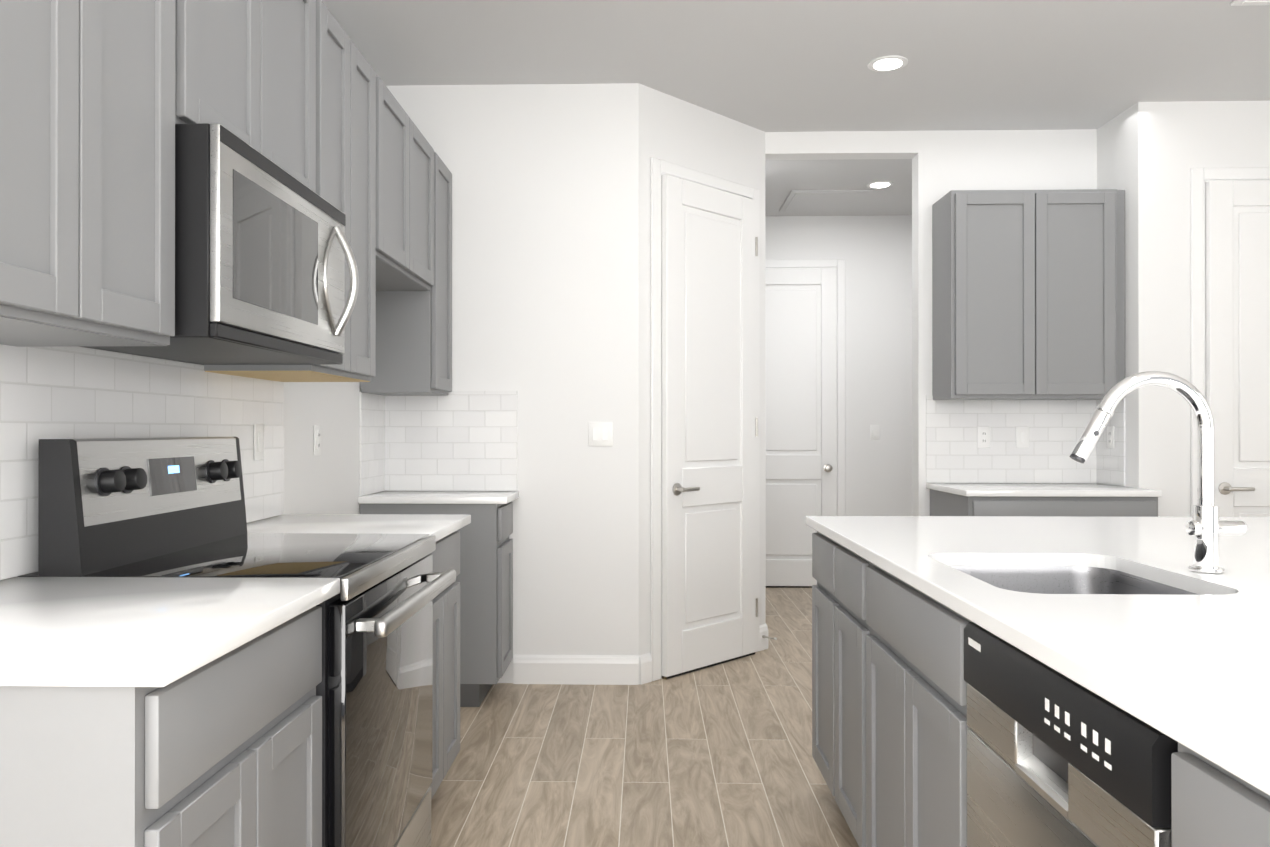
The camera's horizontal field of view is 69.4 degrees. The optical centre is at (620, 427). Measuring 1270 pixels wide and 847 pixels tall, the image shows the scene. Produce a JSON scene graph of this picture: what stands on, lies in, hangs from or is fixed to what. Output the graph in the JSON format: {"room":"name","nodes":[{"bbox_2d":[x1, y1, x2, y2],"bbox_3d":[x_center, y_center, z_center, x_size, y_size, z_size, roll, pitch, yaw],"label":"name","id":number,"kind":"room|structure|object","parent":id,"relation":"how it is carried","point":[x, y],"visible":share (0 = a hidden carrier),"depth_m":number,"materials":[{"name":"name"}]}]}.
{"room":"kitchen","nodes":[
{"label":"kitchen","id":0,"kind":"room"},
{"bbox_2d":[77,346,359,513],"bbox_3d":[-1.243,-0.215,2.814,0.140,2.850,9.200,0,0,1],"label":"wall","id":1,"kind":"structure","parent":0,"point":[326,481],"depth_m":3.55,"materials":[{"name":"white paint"}]},
{"bbox_2d":[0,0,174,346],"bbox_3d":[-1.039,-0.697,1.488,0.330,1.072,0.638,0,0,1],"label":"upper cabinet","id":2,"kind":"object","parent":1,"relation":"attached to","point":[87,172],"visible":1,"depth_m":1.51,"materials":[{"name":"grey wood"}]},
{"bbox_2d":[0,344,283,579],"bbox_3d":[-1.185,0.058,2.156,0.008,0.470,1.970,0,0,1],"label":"wall tile","id":3,"kind":"structure","parent":1,"relation":"attached to","point":[61,392],"depth_m":2.12,"materials":[{"name":"white tile"}]},
{"bbox_2d":[254,424,263,459],"bbox_3d":[-1.155,0.045,2.931,0.010,0.115,0.070,0,0,1],"label":"light switch","id":4,"kind":"object","parent":3,"relation":"attached to","point":[258,441],"visible":1,"depth_m":2.92,"materials":[{"name":"white plastic"}]},
{"bbox_2d":[175,0,315,192],"bbox_3d":[-1.022,-0.918,2.190,0.330,0.628,0.760,0,0,1],"label":"upper cabinet","id":5,"kind":"object","parent":1,"relation":"attached to","point":[245,70],"visible":0.44,"depth_m":2.15,"materials":[{"name":"grey wood"}]},
{"bbox_2d":[78,123,358,364],"bbox_3d":[-0.951,-0.389,2.187,0.472,0.422,0.754,0,0,1],"label":"microwave","id":6,"kind":"object","parent":5,"relation":"attached to","point":[263,249],"visible":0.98,"depth_m":1.99,"materials":[{"name":"silver metal"}]},
{"bbox_2d":[204,0,375,381],"bbox_3d":[-1.005,-0.694,2.854,0.330,1.072,0.566,0,0,1],"label":"upper cabinet","id":7,"kind":"object","parent":1,"relation":"attached to","point":[345,128],"visible":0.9,"depth_m":2.84,"materials":[{"name":"grey wood"}]},
{"bbox_2d":[314,425,320,455],"bbox_3d":[-1.150,0.046,3.481,0.009,0.115,0.070,0,0,1],"label":"outlet","id":8,"kind":"object","parent":1,"relation":"attached to","point":[317,439],"visible":1,"depth_m":3.47,"materials":[{"name":"white plastic"}]},
{"bbox_2d":[359,387,384,495],"bbox_3d":[-1.133,0.061,4.190,0.008,0.475,0.379,0,0,1],"label":"wall tile","id":9,"kind":"structure","parent":1,"relation":"attached to","point":[371,443],"depth_m":4.15,"materials":[{"name":"white tile"}]},
{"bbox_2d":[376,75,433,290],"bbox_3d":[-0.986,-0.913,3.568,0.330,0.630,0.858,0,0,1],"label":"upper cabinet","id":10,"kind":"object","parent":1,"relation":"attached to","point":[404,205],"visible":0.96,"depth_m":3.50,"materials":[{"name":"grey wood"}]},
{"bbox_2d":[360,152,451,395],"bbox_3d":[-0.971,-0.691,4.187,0.330,1.072,0.377,0,0,1],"label":"upper cabinet","id":11,"kind":"object","parent":1,"relation":"attached to","point":[413,343],"visible":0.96,"depth_m":4.00,"materials":[{"name":"grey wood"}]},
{"bbox_2d":[386,83,765,682],"bbox_3d":[-0.157,-0.209,5.147,1.912,2.850,1.580,0,0,1],"label":"wall","id":12,"kind":"structure","parent":0,"point":[551,254],"depth_m":4.36,"materials":[{"name":"white paint"}]},
{"bbox_2d":[385,391,516,490],"bbox_3d":[-0.808,0.061,4.368,0.631,0.475,0.008,0,0,1],"label":"wall tile","id":13,"kind":"structure","parent":12,"relation":"attached to","point":[459,441],"depth_m":4.36,"materials":[{"name":"white tile"}]},
{"bbox_2d":[513,655,638,684],"bbox_3d":[-0.214,1.146,4.347,0.595,0.135,0.016,0,0,1],"label":"baseboard","id":14,"kind":"structure","parent":12,"relation":"attached to","point":[584,669],"depth_m":4.34,"materials":[{"name":"white"}]},
{"bbox_2d":[588,422,612,445],"bbox_3d":[-0.097,0.029,4.349,0.116,0.115,0.010,0,0,1],"label":"light switch","id":15,"kind":"object","parent":12,"relation":"attached to","point":[600,433],"visible":1,"depth_m":4.35,"materials":[{"name":"white plastic"}]},
{"bbox_2d":[639,653,651,684],"bbox_3d":[0.117,1.146,4.368,0.076,0.135,0.016,0,0,-45],"label":"baseboard","id":16,"kind":"structure","parent":12,"relation":"attached to","point":[645,668],"depth_m":4.36,"materials":[{"name":"white"}]},
{"bbox_2d":[651,157,759,680],"bbox_3d":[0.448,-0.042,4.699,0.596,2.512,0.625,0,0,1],"label":"pantry door","id":17,"kind":"structure","parent":12,"relation":"in","point":[705,612],"depth_m":4.63,"materials":[{"name":"white wood"}]},
{"bbox_2d":[760,624,767,650],"bbox_3d":[0.776,1.148,5.027,0.076,0.135,0.016,0,0,-45],"label":"baseboard","id":18,"kind":"structure","parent":12,"relation":"attached to","point":[763,641],"depth_m":5.03,"materials":[{"name":"white"}]},
{"bbox_2d":[430,588,858,846],"bbox_3d":[1.696,1.240,2.735,6.200,0.060,9.200,0,0,1],"label":"floor","id":19,"kind":"structure","parent":0,"point":[719,755],"depth_m":3.31,"materials":[{"name":"brown wood"}]},
{"bbox_2d":[0,606,321,846],"bbox_3d":[-0.894,0.765,1.481,0.620,0.883,0.638,0,0,1],"label":"base cabinet","id":20,"kind":"object","parent":19,"relation":"on","point":[225,750],"visible":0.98,"depth_m":1.24,"materials":[{"name":"grey wood"}]},
{"bbox_2d":[0,577,339,686],"bbox_3d":[-0.881,0.307,1.473,0.649,0.030,0.660,0,0,1],"label":"countertop","id":21,"kind":"structure","parent":20,"relation":"on","point":[112,631],"depth_m":1.39,"materials":[{"name":"white stone"}]},
{"bbox_2d":[17,437,455,846],"bbox_3d":[-0.821,0.616,2.181,0.725,1.185,0.756,0,0,1],"label":"range","id":22,"kind":"object","parent":19,"relation":"on","point":[147,507],"visible":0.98,"depth_m":2.02,"materials":[{"name":"grey metal"}]},
{"bbox_2d":[360,502,512,706],"bbox_3d":[-0.826,0.772,4.180,0.620,0.883,0.377,0,0,1],"label":"base cabinet","id":23,"kind":"object","parent":19,"relation":"on","point":[484,577],"visible":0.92,"depth_m":3.99,"materials":[{"name":"grey wood"}]},
{"bbox_2d":[358,491,518,503],"bbox_3d":[-0.812,0.314,4.171,0.649,0.030,0.399,0,0,1],"label":"countertop","id":24,"kind":"structure","parent":23,"relation":"on","point":[443,497],"depth_m":3.98,"materials":[{"name":"white stone"}]},
{"bbox_2d":[430,531,459,799],"bbox_3d":[-0.860,0.768,2.847,0.620,0.883,0.566,0,0,1],"label":"base cabinet","id":25,"kind":"object","parent":19,"relation":"on","point":[446,684],"visible":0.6,"depth_m":2.88,"materials":[{"name":"grey wood"}]},
{"bbox_2d":[247,514,470,540],"bbox_3d":[-0.846,0.311,2.858,0.649,0.030,0.590,0,0,1],"label":"countertop","id":26,"kind":"structure","parent":25,"relation":"on","point":[439,526],"depth_m":2.84,"materials":[{"name":"white stone"}]},
{"bbox_2d":[812,531,871,846],"bbox_3d":[0.935,0.768,2.687,0.620,0.883,0.738,0,0,1],"label":"base cabinet","id":27,"kind":"object","parent":19,"relation":"on","point":[841,629],"visible":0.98,"depth_m":2.62,"materials":[{"name":"grey wood"}]},
{"bbox_2d":[866,563,971,846],"bbox_3d":[0.916,0.766,1.952,0.620,0.883,0.728,0,0,1],"label":"base cabinet","id":28,"kind":"object","parent":19,"relation":"on","point":[916,739],"visible":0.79,"depth_m":1.90,"materials":[{"name":"grey wood"}]},
{"bbox_2d":[930,489,1157,516],"bbox_3d":[2.139,0.773,4.714,0.905,0.883,0.620,0,0,1],"label":"base cabinet","id":29,"kind":"object","parent":19,"relation":"on","point":[945,504],"visible":0.08,"depth_m":4.41,"materials":[{"name":"grey wood"}]},
{"bbox_2d":[926,483,1161,496],"bbox_3d":[2.131,0.316,4.712,0.929,0.030,0.630,0,0,1],"label":"countertop","id":30,"kind":"structure","parent":29,"relation":"on","point":[1034,490],"depth_m":4.47,"materials":[{"name":"white stone"}]},
{"bbox_2d":[964,622,1177,846],"bbox_3d":[0.897,0.769,1.285,0.624,0.874,0.590,0,0,1],"label":"dishwasher","id":31,"kind":"object","parent":19,"relation":"on","point":[1055,758],"visible":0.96,"depth_m":1.26,"materials":[{"name":"grey metal"}]},
{"bbox_2d":[1171,742,1269,846],"bbox_3d":[0.882,0.763,0.623,0.620,0.883,0.720,0,0,1],"label":"base cabinet","id":32,"kind":"object","parent":19,"relation":"on","point":[1214,804],"visible":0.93,"depth_m":0.90,"materials":[{"name":"grey wood"}]},
{"bbox_3d":[1.819,0.765,1.636,1.198,0.883,2.794,0,0,1],"label":"kitchen island","id":33,"kind":"object","parent":19,"relation":"on","visible":0},
{"bbox_2d":[806,516,1269,794],"bbox_3d":[1.677,0.308,1.628,2.183,0.030,2.880,0,0,1],"label":"island countertop","id":34,"kind":"structure","parent":33,"relation":"on","point":[1191,672],"depth_m":1.49,"materials":[{"name":"white stone"}]},
{"bbox_2d":[950,566,1198,594],"bbox_3d":[0.910,0.434,1.885,0.460,0.220,0.576,0,0,1],"label":"sink bowl","id":35,"kind":"object","parent":34,"relation":"attached to","point":[1062,579],"visible":0.08,"depth_m":2.15,"materials":[{"name":"silver metal"}]},
{"bbox_2d":[1069,371,1246,572],"bbox_3d":[1.099,0.088,1.878,0.354,0.410,0.062,0,0,1],"label":"faucet","id":36,"kind":"object","parent":34,"relation":"on","point":[1206,527],"visible":1,"depth_m":1.87,"materials":[{"name":"silver metal"}]},
{"bbox_2d":[322,0,1269,215],"bbox_3d":[1.696,-1.670,2.743,6.200,0.060,9.200,0,0,1],"label":"ceiling","id":37,"kind":"structure","parent":0,"point":[782,65],"depth_m":4.04,"materials":[{"name":"white paint"}]},
{"bbox_2d":[779,190,872,210],"bbox_3d":[1.454,-1.623,6.565,0.560,0.016,0.570,0,0,1],"label":"ceiling hatch","id":38,"kind":"object","parent":37,"relation":"attached to","point":[824,200],"visible":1,"depth_m":6.51,"materials":[{"name":"white paint"}]},
{"bbox_2d":[866,181,892,188],"bbox_3d":[1.733,-1.628,6.143,0.176,0.008,0.176,0,0,1],"label":"recessed light","id":39,"kind":"object","parent":37,"relation":"in","point":[879,184],"visible":0.96,"depth_m":6.13,"materials":[{"name":"white"}]},
{"bbox_2d":[867,55,907,71],"bbox_3d":[1.196,-1.633,4.116,0.176,0.008,0.176,0,0,1],"label":"recessed light","id":40,"kind":"object","parent":37,"relation":"in","point":[887,63],"visible":1,"depth_m":4.10,"materials":[{"name":"white"}]},
{"bbox_2d":[1230,0,1269,5],"bbox_3d":[2.512,-1.631,3.362,0.340,0.016,0.340,0,0,1],"label":"ceiling vent","id":41,"kind":"object","parent":37,"relation":"in","point":[1247,2],"visible":0.93,"depth_m":3.51,"materials":[{"name":"white"}]},
{"bbox_2d":[765,215,911,515],"bbox_3d":[1.922,-0.204,7.095,5.970,2.850,0.120,0,0,1],"label":"wall","id":42,"kind":"structure","parent":0,"point":[875,252],"depth_m":7.04,"materials":[{"name":"white paint"}]},
{"bbox_2d":[765,259,844,587],"bbox_3d":[1.265,-0.036,6.994,0.904,2.512,0.110,0,0,1],"label":"hall door","id":43,"kind":"structure","parent":42,"relation":"in","point":[805,380],"depth_m":7.01,"materials":[{"name":"white wood"}]},
{"bbox_2d":[870,424,879,438],"bbox_3d":[1.946,0.030,7.028,0.070,0.115,0.010,0,0,1],"label":"light switch","id":44,"kind":"object","parent":42,"relation":"attached to","point":[874,431],"visible":1,"depth_m":7.03,"materials":[{"name":"white plastic"}]},
{"bbox_2d":[765,131,917,159],"bbox_3d":[1.218,-1.575,5.115,0.838,0.120,0.120,0,0,1],"label":"wall","id":45,"kind":"structure","parent":0,"point":[834,145],"depth_m":5.06,"materials":[{"name":"white paint"}]},
{"bbox_2d":[912,129,1096,515],"bbox_3d":[2.196,-0.209,5.087,1.120,2.850,0.120,0,0,1],"label":"wall","id":46,"kind":"structure","parent":0,"point":[944,163],"depth_m":5.04,"materials":[{"name":"white paint"}]},
{"bbox_2d":[926,396,1096,482],"bbox_3d":[2.139,0.062,5.023,0.930,0.477,0.008,0,0,1],"label":"wall tile","id":47,"kind":"structure","parent":46,"relation":"attached to","point":[954,454],"depth_m":5.02,"materials":[{"name":"white tile"}]},
{"bbox_2d":[977,427,989,447],"bbox_3d":[1.984,0.050,5.017,0.070,0.115,0.009,0,0,1],"label":"electrical outlet","id":48,"kind":"object","parent":47,"relation":"attached to","point":[983,437],"visible":1,"depth_m":5.02,"materials":[{"name":"white plastic"}]},
{"bbox_2d":[1016,427,1028,447],"bbox_3d":[2.195,0.050,5.012,0.070,0.115,0.010,0,0,1],"label":"light switch","id":49,"kind":"object","parent":47,"relation":"attached to","point":[1022,437],"visible":1,"depth_m":5.01,"materials":[{"name":"white plastic"}]},
{"bbox_2d":[932,189,1124,399],"bbox_3d":[2.152,-0.689,4.862,0.893,1.072,0.330,0,0,1],"label":"upper cabinet","id":50,"kind":"object","parent":46,"relation":"attached to","point":[1028,294],"visible":0.98,"depth_m":4.71,"materials":[{"name":"grey wood"}]},
{"bbox_2d":[1097,110,1125,484],"bbox_3d":[2.676,-0.210,4.865,0.150,2.850,0.300,0,0,1],"label":"wall","id":51,"kind":"structure","parent":0,"point":[1111,154],"depth_m":4.83,"materials":[{"name":"white paint"}]},
{"bbox_2d":[1096,398,1125,485],"bbox_3d":[2.596,0.061,4.864,0.008,0.477,0.286,0,0,1],"label":"wall tile","id":52,"kind":"structure","parent":51,"relation":"attached to","point":[1111,466],"depth_m":4.82,"materials":[{"name":"white tile"}]},
{"bbox_2d":[1107,426,1113,447],"bbox_3d":[2.586,0.050,4.846,0.009,0.115,0.070,0,0,1],"label":"electrical outlet","id":53,"kind":"object","parent":52,"relation":"attached to","point":[1110,437],"visible":1,"depth_m":4.84,"materials":[{"name":"white plastic"}]},
{"bbox_2d":[1126,101,1269,516],"bbox_3d":[3.720,-0.211,4.628,2.250,2.850,0.120,0,0,1],"label":"wall","id":54,"kind":"structure","parent":0,"point":[1170,145],"depth_m":4.59,"materials":[{"name":"white paint"}]},
{"bbox_2d":[1190,167,1269,516],"bbox_3d":[3.322,-0.042,4.526,0.954,2.512,0.100,0,0,1],"label":"door","id":55,"kind":"structure","parent":54,"relation":"in","point":[1232,385],"depth_m":4.54,"materials":[{"name":"white wood"}]}
]}

